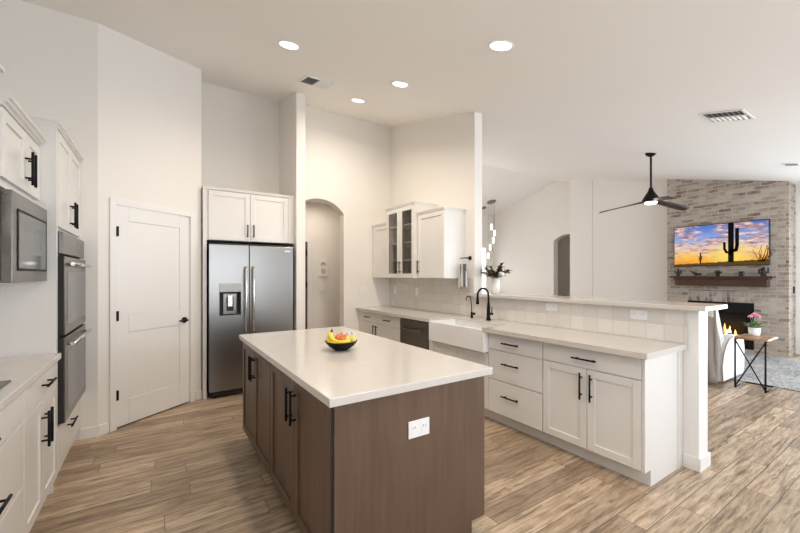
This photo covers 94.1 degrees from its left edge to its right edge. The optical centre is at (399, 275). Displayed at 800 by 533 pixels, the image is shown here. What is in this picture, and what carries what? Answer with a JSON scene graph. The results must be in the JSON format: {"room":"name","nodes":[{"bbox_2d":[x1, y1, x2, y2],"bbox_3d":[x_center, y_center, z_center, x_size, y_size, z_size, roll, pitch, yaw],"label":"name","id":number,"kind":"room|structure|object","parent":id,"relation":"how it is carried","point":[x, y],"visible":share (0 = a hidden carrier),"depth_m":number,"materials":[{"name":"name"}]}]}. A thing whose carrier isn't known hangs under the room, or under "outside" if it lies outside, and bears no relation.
{"room":"kitchen","nodes":[
{"label":"kitchen","id":0,"kind":"room"},
{"bbox_2d":[0,0,97,440],"bbox_3d":[-2.999,-0.426,3.133,0.725,3.691,0.120,0,0,-33],"label":"wall","id":1,"kind":"structure","parent":0,"point":[49,58],"depth_m":3.18,"materials":[{"name":"paint"}]},
{"bbox_2d":[98,23,200,425],"bbox_3d":[-2.535,-0.499,3.812,0.120,3.839,1.084,0,0,20],"label":"wall","id":2,"kind":"structure","parent":0,"point":[149,99],"depth_m":3.67,"materials":[{"name":"paint"}]},
{"bbox_2d":[79,390,201,439],"bbox_3d":[-2.494,1.373,3.738,0.081,0.095,1.194,0,0,23],"label":"baseboard","id":3,"kind":"structure","parent":2,"relation":"attached to","point":[90,432],"depth_m":3.27,"materials":[{"name":"paint"}]},
{"bbox_2d":[109,197,194,431],"bbox_3d":[-2.497,0.356,3.796,0.163,2.127,0.898,0,0,20],"label":"door","id":4,"kind":"structure","parent":2,"relation":"in","point":[152,254],"depth_m":3.73,"materials":[{"name":"paint"}]},
{"bbox_2d":[201,82,278,193],"bbox_3d":[-2.218,-0.576,5.165,1.280,3.991,0.130,0,0,-33],"label":"wall","id":5,"kind":"structure","parent":0,"point":[240,130],"depth_m":5.09,"materials":[{"name":"paint"}]},
{"bbox_2d":[201,185,293,245],"bbox_3d":[-1.988,-0.718,4.805,1.046,0.615,0.714,0,0,-33],"label":"upper cabinet","id":6,"kind":"object","parent":5,"relation":"attached to","point":[236,216],"visible":0.98,"depth_m":4.53,"materials":[{"name":"paint"}]},
{"bbox_2d":[279,92,304,329],"bbox_3d":[-1.486,-0.560,5.101,0.115,3.960,0.780,0,0,-33],"label":"wall","id":7,"kind":"structure","parent":0,"point":[291,108],"depth_m":4.79,"materials":[{"name":"paint"}]},
{"bbox_2d":[305,200,327,204],"bbox_3d":[-0.910,-1.355,6.699,2.570,0.050,1.300,0,0,-33],"label":"ceiling","id":8,"kind":"structure","parent":0,"point":[309,201],"depth_m":6.71,"materials":[{"name":"paint"}]},
{"bbox_2d":[305,202,339,328],"bbox_3d":[-1.397,0.020,7.049,3.000,2.800,0.120,0,0,-33],"label":"wall","id":9,"kind":"structure","parent":0,"point":[322,222],"depth_m":6.97,"materials":[{"name":"paint"}]},
{"bbox_2d":[305,238,311,328],"bbox_3d":[-1.990,0.375,6.571,0.885,2.090,0.030,0,0,-33],"label":"door","id":10,"kind":"structure","parent":9,"relation":"in","point":[308,242],"depth_m":6.78,"materials":[{"name":"paint"}]},
{"bbox_2d":[319,286,325,292],"bbox_3d":[-1.445,0.263,6.940,0.120,0.115,0.009,0,0,-33],"label":"wall switch","id":11,"kind":"object","parent":9,"relation":"attached to","point":[321,288],"visible":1,"depth_m":6.94,"materials":[{"name":"white plastic"}]},
{"bbox_2d":[318,266,327,275],"bbox_3d":[-1.432,-0.072,6.934,0.185,0.185,0.032,0,0,-33],"label":"thermostat","id":12,"kind":"object","parent":9,"relation":"attached to","point":[322,270],"visible":1,"depth_m":6.92,"materials":[{"name":"white plastic"}]},
{"bbox_2d":[305,105,389,330],"bbox_3d":[-0.848,-0.545,5.879,1.805,3.930,0.160,0,0,-33],"label":"wall","id":13,"kind":"structure","parent":0,"point":[347,159],"depth_m":5.86,"materials":[{"name":"paint"}]},
{"bbox_2d":[20,0,799,214],"bbox_3d":[1.665,-1.925,5.937,11.900,2.084,11.100,0,0,-33],"label":"ceiling","id":14,"kind":"structure","parent":0,"point":[585,89],"depth_m":3.20,"materials":[{"name":"paint"}]},
{"bbox_2d":[278,40,299,49],"bbox_3d":[-0.960,-1.988,3.219,0.180,0.046,0.175,0,0,-29],"label":"recessed light","id":15,"kind":"object","parent":14,"relation":"in","point":[286,44],"visible":1,"depth_m":3.21,"materials":[{"name":"white plastic"}]},
{"bbox_2d":[298,75,334,88],"bbox_3d":[-0.947,-2.179,4.212,0.330,0.081,0.313,0,0,-33],"label":"ceiling vent","id":16,"kind":"object","parent":14,"relation":"in","point":[309,80],"visible":1,"depth_m":4.19,"materials":[{"name":"white metal"}]},
{"bbox_2d":[351,98,364,102],"bbox_3d":[-0.539,-2.240,4.778,0.180,0.046,0.175,0,0,-29],"label":"recessed light","id":17,"kind":"object","parent":14,"relation":"in","point":[353,99],"visible":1,"depth_m":4.77,"materials":[{"name":"white plastic"}]},
{"bbox_2d":[392,81,407,86],"bbox_3d":[0.000,-1.996,3.891,0.180,0.046,0.175,0,0,-29],"label":"recessed light","id":18,"kind":"object","parent":14,"relation":"in","point":[395,83],"visible":1,"depth_m":3.88,"materials":[{"name":"white plastic"}]},
{"bbox_2d":[487,200,495,258],"bbox_3d":[2.946,-1.478,12.005,0.300,1.875,0.290,0,0,-33],"label":"pendant chandelier","id":19,"kind":"object","parent":14,"relation":"hanging from","point":[489,201],"visible":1,"depth_m":11.99,"materials":[{"name":"grey glass"}]},
{"bbox_2d":[488,40,513,50],"bbox_3d":[0.735,-1.669,2.709,0.180,0.046,0.175,0,0,-29],"label":"recessed light","id":20,"kind":"object","parent":14,"relation":"in","point":[497,45],"visible":1,"depth_m":2.70,"materials":[{"name":"white plastic"}]},
{"bbox_2d":[599,153,689,212],"bbox_3d":[3.823,-1.444,5.793,1.267,0.849,1.229,0,0,-33],"label":"ceiling fan","id":21,"kind":"object","parent":14,"relation":"hanging from","point":[651,198],"visible":0.97,"depth_m":5.67,"materials":[{"name":"black metal"}]},
{"bbox_2d":[698,109,754,122],"bbox_3d":[3.140,-1.529,3.581,0.360,0.086,0.333,0,0,-33],"label":"ceiling vent","id":22,"kind":"object","parent":14,"relation":"in","point":[740,114],"visible":1,"depth_m":3.57,"materials":[{"name":"white metal"}]},
{"bbox_2d":[781,163,799,166],"bbox_3d":[5.520,-1.547,5.239,0.300,0.047,0.167,0,0,-33],"label":"ceiling vent","id":23,"kind":"object","parent":14,"relation":"in","point":[784,164],"visible":1,"depth_m":5.22,"materials":[{"name":"white metal"}]},
{"bbox_2d":[29,351,799,532],"bbox_3d":[1.581,1.480,5.883,11.700,0.120,11.100,0,0,-33],"label":"floor","id":24,"kind":"structure","parent":0,"point":[190,467],"depth_m":2.54,"materials":[{"name":"brown wood"}]},
{"bbox_2d":[0,391,23,532],"bbox_3d":[-1.817,0.983,1.269,0.652,0.875,0.916,0,0,-33],"label":"base cabinet","id":25,"kind":"object","parent":24,"relation":"on","point":[12,415],"visible":0.81,"depth_m":1.66,"materials":[{"name":"paint"}]},
{"bbox_2d":[22,362,56,532],"bbox_3d":[-2.269,0.983,1.960,0.652,0.875,0.729,0,0,-33],"label":"base cabinet","id":26,"kind":"object","parent":24,"relation":"on","point":[40,398],"visible":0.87,"depth_m":2.06,"materials":[{"name":"paint"}]},
{"bbox_2d":[0,115,83,494],"bbox_3d":[-2.732,0.205,2.659,0.647,2.430,0.956,0,0,-33],"label":"tall cabinet","id":27,"kind":"object","parent":24,"relation":"on","point":[28,312],"visible":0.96,"depth_m":2.41,"materials":[{"name":"paint"}]},
{"bbox_2d":[58,231,90,424],"bbox_3d":[-2.704,0.352,2.698,0.640,1.300,0.878,0,0,-33],"label":"double wall oven","id":28,"kind":"object","parent":27,"relation":"in","point":[72,332],"visible":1,"depth_m":2.64,"materials":[{"name":"black"}]},
{"bbox_2d":[201,189,206,399],"bbox_3d":[-2.420,0.214,4.545,0.038,2.412,0.675,0,0,-33],"label":"refrigerator surround","id":29,"kind":"object","parent":24,"relation":"on","point":[204,191],"visible":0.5,"depth_m":4.27,"materials":[{"name":"paint"}]},
{"bbox_2d":[207,242,292,397],"bbox_3d":[-1.934,0.520,4.748,0.960,1.800,0.779,0,0,-33],"label":"refrigerator","id":30,"kind":"object","parent":24,"relation":"on","point":[250,286],"visible":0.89,"depth_m":4.40,"materials":[{"name":"silver metal"}]},
{"bbox_2d":[243,342,483,532],"bbox_3d":[-0.453,0.983,2.600,0.934,0.875,1.925,0,0,-33],"label":"kitchen island","id":31,"kind":"object","parent":24,"relation":"on","point":[354,467],"visible":0.77,"depth_m":1.84,"materials":[{"name":"brown wood"}]},
{"bbox_2d":[239,326,492,407],"bbox_3d":[-0.433,0.525,2.612,0.955,0.038,1.982,0,0,-33],"label":"island countertop","id":32,"kind":"structure","parent":31,"relation":"on","point":[375,367],"depth_m":2.11,"materials":[{"name":"white stone"}]},
{"bbox_2d":[325,339,356,350],"bbox_3d":[-0.399,0.474,2.531,0.220,0.062,0.220,0,0,-33],"label":"fruit bowl","id":33,"kind":"object","parent":32,"relation":"on","point":[336,346],"visible":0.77,"depth_m":2.45,"materials":[{"name":"black ceramic"}]},
{"bbox_2d":[328,329,350,342],"bbox_3d":[-0.408,0.415,2.486,0.150,0.105,0.055,0,0,13],"label":"banana","id":34,"kind":"object","parent":33,"relation":"in","point":[332,339],"visible":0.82,"depth_m":2.47,"materials":[{"name":"yellow food"}]},
{"bbox_2d":[335,332,345,339],"bbox_3d":[-0.403,0.433,2.547,0.086,0.088,0.086,0,0,-33],"label":"apple","id":35,"kind":"object","parent":33,"relation":"in","point":[340,336],"visible":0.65,"depth_m":2.52,"materials":[{"name":"red food"}]},
{"bbox_2d":[350,332,355,341],"bbox_3d":[-0.325,0.428,2.543,0.054,0.080,0.053,0,0,-33],"label":"pear","id":36,"kind":"object","parent":33,"relation":"in","point":[352,337],"visible":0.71,"depth_m":2.53,"materials":[{"name":"yellow food"}]},
{"bbox_2d":[408,417,428,438],"bbox_3d":[0.092,0.739,1.802,0.124,0.082,0.008,0,0,-33],"label":"wall outlet","id":37,"kind":"object","parent":31,"relation":"attached to","point":[416,428],"visible":1,"depth_m":1.80,"materials":[{"name":"white plastic"}]},
{"bbox_2d":[411,424,416,434],"bbox_3d":[0.068,0.739,1.782,0.034,0.048,0.002,0,0,-33],"label":"receptacle","id":38,"kind":"object","parent":37,"relation":"attached to","point":[413,426],"depth_m":1.78,"materials":[{"name":"white plastic"}]},
{"bbox_2d":[422,421,426,431],"bbox_3d":[0.120,0.739,1.817,0.034,0.048,0.002,0,0,-33],"label":"receptacle","id":39,"kind":"object","parent":37,"relation":"attached to","point":[424,423],"depth_m":1.82,"materials":[{"name":"white plastic"}]},
{"bbox_2d":[359,310,400,341],"bbox_3d":[-0.103,0.983,5.559,0.606,0.875,1.184,0,0,-33],"label":"base cabinet","id":40,"kind":"object","parent":24,"relation":"on","point":[385,326],"visible":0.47,"depth_m":5.35,"materials":[{"name":"paint"}]},
{"bbox_2d":[356,306,686,359],"bbox_3d":[0.706,0.525,4.308,0.628,0.038,4.168,0,0,-33],"label":"countertop","id":41,"kind":"structure","parent":40,"relation":"on","point":[641,348],"depth_m":3.14,"materials":[{"name":"white stone"}]},
{"bbox_2d":[429,319,500,352],"bbox_3d":[0.749,0.637,4.066,0.435,0.221,0.864,0,0,-33],"label":"farmhouse sink","id":42,"kind":"object","parent":41,"relation":"in","point":[465,334],"visible":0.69,"depth_m":3.96,"materials":[{"name":"white ceramic"}]},
{"bbox_2d":[466,296,474,317],"bbox_3d":[0.831,0.373,4.401,0.115,0.264,0.067,0,0,-33],"label":"filter faucet","id":43,"kind":"object","parent":41,"relation":"on","point":[472,313],"visible":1,"depth_m":4.42,"materials":[{"name":"black metal"}]},
{"bbox_2d":[476,287,492,320],"bbox_3d":[0.939,0.320,4.128,0.214,0.372,0.093,0,0,-33],"label":"kitchen faucet","id":44,"kind":"object","parent":41,"relation":"on","point":[488,318],"visible":1,"depth_m":4.17,"materials":[{"name":"black metal"}]},
{"bbox_2d":[400,318,428,349],"bbox_3d":[0.377,0.984,4.799,0.603,0.872,0.600,0,0,-33],"label":"dishwasher","id":45,"kind":"object","parent":24,"relation":"on","point":[412,332],"visible":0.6,"depth_m":4.62,"materials":[{"name":"black"}]},
{"bbox_2d":[429,340,493,419],"bbox_3d":[0.836,1.090,4.165,0.568,0.660,0.934,0,0,-33],"label":"base cabinet","id":46,"kind":"object","parent":24,"relation":"on","point":[481,358],"visible":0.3,"depth_m":3.84,"materials":[{"name":"paint"}]},
{"bbox_2d":[488,333,547,442],"bbox_3d":[1.243,0.983,3.508,0.606,0.875,0.605,0,0,-33],"label":"base cabinet","id":47,"kind":"object","parent":24,"relation":"on","point":[515,385],"visible":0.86,"depth_m":3.33,"materials":[{"name":"paint"}]},
{"bbox_2d":[543,342,682,486],"bbox_3d":[1.633,0.983,2.929,0.622,0.875,0.785,0,0,-33],"label":"base cabinet","id":48,"kind":"object","parent":24,"relation":"on","point":[623,415],"visible":0.85,"depth_m":2.68,"materials":[{"name":"paint"}]},
{"bbox_2d":[708,310,744,383],"bbox_3d":[4.215,0.895,5.366,1.088,0.990,0.894,0,0,-33],"label":"armchair","id":49,"kind":"object","parent":24,"relation":"on","point":[720,345],"visible":0.34,"depth_m":4.81,"materials":[{"name":"white fabric"}]},
{"bbox_2d":[708,310,717,383],"bbox_3d":[3.813,0.915,5.104,0.128,0.940,0.850,0,0,-33],"label":"drape","id":50,"kind":"object","parent":49,"relation":"hanging from","point":[712,315],"depth_m":4.78,"materials":[{"name":"white fabric"}]},
{"bbox_2d":[714,324,721,381],"bbox_3d":[4.112,0.968,4.811,0.225,0.804,0.030,0,0,-33],"label":"drape","id":51,"kind":"object","parent":49,"relation":"hanging from","point":[717,327],"depth_m":4.77,"materials":[{"name":"white fabric"}]},
{"bbox_2d":[734,333,777,393],"bbox_3d":[4.460,1.091,4.666,0.442,0.649,0.323,0,0,-33],"label":"side table","id":52,"kind":"object","parent":24,"relation":"on","point":[763,338],"visible":0.99,"depth_m":4.58,"materials":[{"name":"black metal"}]},
{"bbox_2d":[743,313,766,335],"bbox_3d":[4.537,0.620,4.793,0.238,0.290,0.200,0,0,18],"label":"potted flower","id":53,"kind":"object","parent":52,"relation":"on","point":[754,329],"visible":1,"depth_m":4.74,"materials":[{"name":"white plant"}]},
{"bbox_2d":[730,352,799,391],"bbox_3d":[5.622,1.413,5.604,2.450,0.014,4.000,0,0,-33],"label":"area rug","id":54,"kind":"object","parent":24,"relation":"on","point":[782,372],"visible":0.2,"depth_m":5.44,"materials":[{"name":"fabric"}]},
{"bbox_2d":[482,214,492,292],"bbox_3d":[1.042,-0.374,11.898,5.800,3.588,0.150,0,0,-33],"label":"wall","id":55,"kind":"structure","parent":0,"point":[487,234],"depth_m":13.18,"materials":[{"name":"paint"}]},
{"bbox_2d":[482,247,486,292],"bbox_3d":[2.917,-0.060,13.069,0.300,1.860,0.070,0,0,-33],"label":"window","id":56,"kind":"structure","parent":55,"relation":"in","point":[482,247],"depth_m":13.12,"materials":[{"name":"paint"}]},
{"bbox_2d":[493,190,542,294],"bbox_3d":[3.930,-0.647,12.537,0.150,4.134,2.250,0,0,-33],"label":"wall","id":57,"kind":"structure","parent":0,"point":[518,238],"depth_m":12.28,"materials":[{"name":"paint"}]},
{"bbox_2d":[390,112,707,457],"bbox_3d":[1.063,-0.540,4.504,0.180,3.921,4.235,0,0,-33],"label":"wall","id":58,"kind":"structure","parent":0,"point":[438,161],"depth_m":4.63,"materials":[{"name":"paint"}]},
{"bbox_2d":[371,222,385,277],"bbox_3d":[-0.169,-0.384,5.909,0.366,0.842,0.532,0,0,-33],"label":"upper cabinet","id":59,"kind":"object","parent":58,"relation":"attached to","point":[379,230],"visible":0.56,"depth_m":5.85,"materials":[{"name":"paint"}]},
{"bbox_2d":[385,201,437,277],"bbox_3d":[0.143,-0.476,5.364,0.443,1.027,0.743,0,0,-33],"label":"upper cabinet","id":60,"kind":"object","parent":58,"relation":"attached to","point":[401,220],"visible":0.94,"depth_m":5.30,"materials":[{"name":"paint"}]},
{"bbox_2d":[389,223,410,229],"bbox_3d":[0.171,-0.707,5.382,0.354,0.018,0.683,0,0,-33],"label":"shelf","id":61,"kind":"object","parent":60,"relation":"attached to","point":[405,226],"depth_m":5.48,"materials":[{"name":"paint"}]},
{"bbox_2d":[389,241,410,245],"bbox_3d":[0.171,-0.459,5.382,0.354,0.018,0.683,0,0,-33],"label":"shelf","id":62,"kind":"object","parent":60,"relation":"attached to","point":[408,243],"depth_m":5.44,"materials":[{"name":"paint"}]},
{"bbox_2d":[389,259,410,261],"bbox_3d":[0.171,-0.211,5.382,0.354,0.018,0.683,0,0,-33],"label":"shelf","id":63,"kind":"object","parent":60,"relation":"attached to","point":[390,260],"depth_m":5.45,"materials":[{"name":"paint"}]},
{"bbox_2d":[417,206,465,277],"bbox_3d":[0.517,-0.402,4.839,0.393,0.877,0.567,0,0,-33],"label":"upper cabinet","id":64,"kind":"object","parent":58,"relation":"attached to","point":[441,230],"visible":1,"depth_m":4.66,"materials":[{"name":"paint"}]},
{"bbox_2d":[546,303,557,310],"bbox_3d":[1.495,0.315,3.674,0.008,0.074,0.128,0,0,-33],"label":"wall outlet","id":65,"kind":"object","parent":58,"relation":"attached to","point":[549,306],"visible":1,"depth_m":3.67,"materials":[{"name":"white plastic"}]},
{"bbox_2d":[470,293,727,311],"bbox_3d":[1.674,0.237,3.682,0.440,0.034,2.320,0,0,-33],"label":"bar","id":66,"kind":"object","parent":58,"relation":"on","point":[689,306],"visible":0.9,"depth_m":3.17,"materials":[{"name":"white stone"}]},
{"bbox_2d":[480,262,512,292],"bbox_3d":[1.142,0.030,4.537,0.471,0.378,0.315,0,0,28],"label":"flower vase","id":67,"kind":"object","parent":66,"relation":"on","point":[495,282],"visible":1,"depth_m":4.51,"materials":[{"name":"white ceramic"}]},
{"bbox_2d":[630,310,647,319],"bbox_3d":[1.930,0.320,3.010,0.008,0.076,0.127,0,0,-33],"label":"wall outlet","id":68,"kind":"object","parent":58,"relation":"attached to","point":[634,314],"visible":1,"depth_m":3.00,"materials":[{"name":"white plastic"}]},
{"bbox_2d":[683,452,710,472],"bbox_3d":[1.613,1.370,3.679,0.195,0.100,2.280,0,0,-33],"label":"baseboard","id":69,"kind":"structure","parent":58,"relation":"attached to","point":[700,464],"depth_m":2.72,"materials":[{"name":"paint"}]},
{"bbox_3d":[0.811,-0.180,4.662,0.095,0.122,0.147,0,0,-33],"label":"towel ring","id":70,"kind":"object","parent":58,"relation":"attached to","visible":0},
{"bbox_2d":[458,264,466,288],"bbox_3d":[0.770,0.013,4.623,0.058,0.305,0.165,0,0,-33],"label":"hand towel","id":71,"kind":"object","parent":70,"relation":"hanging from","point":[462,281],"visible":1,"depth_m":4.59,"materials":[{"name":"white fabric"}]},
{"bbox_2d":[543,181,569,295],"bbox_3d":[4.842,-0.708,11.085,0.220,4.257,1.180,0,0,-33],"label":"wall","id":72,"kind":"structure","parent":0,"point":[556,196],"depth_m":11.24,"materials":[{"name":"paint"}]},
{"bbox_2d":[558,235,569,295],"bbox_3d":[5.295,-0.080,11.669,1.180,3.000,2.700,0,0,-33],"label":"wall","id":73,"kind":"structure","parent":0,"point":[563,243],"depth_m":12.31,"materials":[{"name":"paint"}]},
{"bbox_2d":[570,180,591,296],"bbox_3d":[5.179,-0.631,10.283,0.655,4.101,0.630,0,0,-33],"label":"wall","id":74,"kind":"structure","parent":0,"point":[580,190],"depth_m":10.09,"materials":[{"name":"paint"}]},
{"bbox_2d":[592,180,799,353],"bbox_3d":[6.197,-0.606,8.290,0.140,4.052,4.660,0,0,-33],"label":"wall","id":75,"kind":"structure","parent":0,"point":[629,244],"depth_m":9.06,"materials":[{"name":"paint"}]},
{"bbox_2d":[667,179,795,356],"bbox_3d":[6.446,-0.334,7.365,0.460,3.507,1.840,0,0,-33],"label":"wall","id":76,"kind":"structure","parent":0,"point":[709,201],"depth_m":6.85,"materials":[{"name":"brick"}]},
{"bbox_2d":[688,300,753,349],"bbox_3d":[6.376,0.945,7.367,0.375,0.860,1.020,0,0,-33],"label":"fireplace","id":77,"kind":"object","parent":76,"relation":"in","point":[732,318],"visible":0.43,"depth_m":7.23,"materials":[{"name":"black metal"}]},
{"bbox_2d":[670,276,775,286],"bbox_3d":[6.139,0.112,7.175,0.259,0.193,1.540,0,0,-33],"label":"fireplace mantel","id":78,"kind":"object","parent":76,"relation":"attached to","point":[737,281],"visible":1,"depth_m":7.03,"materials":[{"name":"brown wood"}]},
{"bbox_2d":[674,269,681,275],"bbox_3d":[5.748,-0.060,7.699,0.078,0.150,0.131,0,0,-33],"label":"cactus figurine","id":79,"kind":"object","parent":78,"relation":"on","point":[678,272],"visible":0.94,"depth_m":7.68,"materials":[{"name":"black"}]},
{"bbox_2d":[714,270,721,275],"bbox_3d":[6.106,-0.044,7.153,0.122,0.117,0.085,0,0,31],"label":"figurine","id":80,"kind":"object","parent":78,"relation":"on","point":[718,272],"visible":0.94,"depth_m":7.13,"materials":[{"name":"black"}]},
{"bbox_2d":[758,267,768,275],"bbox_3d":[6.460,-0.065,6.614,0.090,0.160,0.139,0,0,-6],"label":"cactus figurine","id":81,"kind":"object","parent":78,"relation":"on","point":[763,272],"visible":0.92,"depth_m":6.60,"materials":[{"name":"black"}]},
{"bbox_2d":[674,219,772,266],"bbox_3d":[6.211,-0.593,7.230,0.076,0.825,1.502,0,0,-33],"label":"television","id":82,"kind":"object","parent":76,"relation":"attached to","point":[742,243],"visible":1,"depth_m":7.14,"materials":[{"name":"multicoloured glass"}]},
{"bbox_3d":[-1.806,-0.429,0.519,0.150,3.697,5.850,0,0,-33],"label":"wall","id":83,"kind":"structure","parent":0,"visible":0},
{"bbox_2d":[0,64,4,72],"bbox_3d":[-1.853,-0.585,1.236,0.554,0.770,0.884,0,0,-33],"label":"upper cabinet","id":84,"kind":"object","parent":83,"relation":"attached to","point":[2,70],"visible":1,"depth_m":1.73,"materials":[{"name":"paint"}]},
{"bbox_2d":[0,94,46,284],"bbox_3d":[-2.312,-0.412,1.947,0.567,0.925,0.724,0,0,-33],"label":"upper cabinet","id":85,"kind":"object","parent":83,"relation":"attached to","point":[21,139],"visible":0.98,"depth_m":2.03,"materials":[{"name":"paint"}]},
{"bbox_2d":[0,189,46,282],"bbox_3d":[-2.299,-0.191,1.955,0.541,0.454,0.688,0,0,-33],"label":"microwave","id":86,"kind":"object","parent":85,"relation":"attached to","point":[23,223],"visible":1,"depth_m":1.93,"materials":[{"name":"metal"}]},
{"bbox_3d":[-1.361,0.982,0.540,0.613,0.875,0.797,0,0,-33],"label":"base cabinet","id":87,"kind":"object","parent":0,"visible":0},
{"bbox_2d":[0,353,60,411],"bbox_3d":[-1.806,0.525,1.237,0.633,0.038,2.450,0,0,-33],"label":"countertop","id":88,"kind":"structure","parent":87,"relation":"on","point":[23,371],"depth_m":1.98,"materials":[{"name":"white stone"}]},
{"bbox_2d":[0,380,11,388],"bbox_3d":[-1.818,0.502,1.262,0.505,0.007,0.905,0,0,-33],"label":"cooktop","id":89,"kind":"object","parent":88,"relation":"in","point":[2,383],"visible":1,"depth_m":1.72,"materials":[{"name":"black glass"}]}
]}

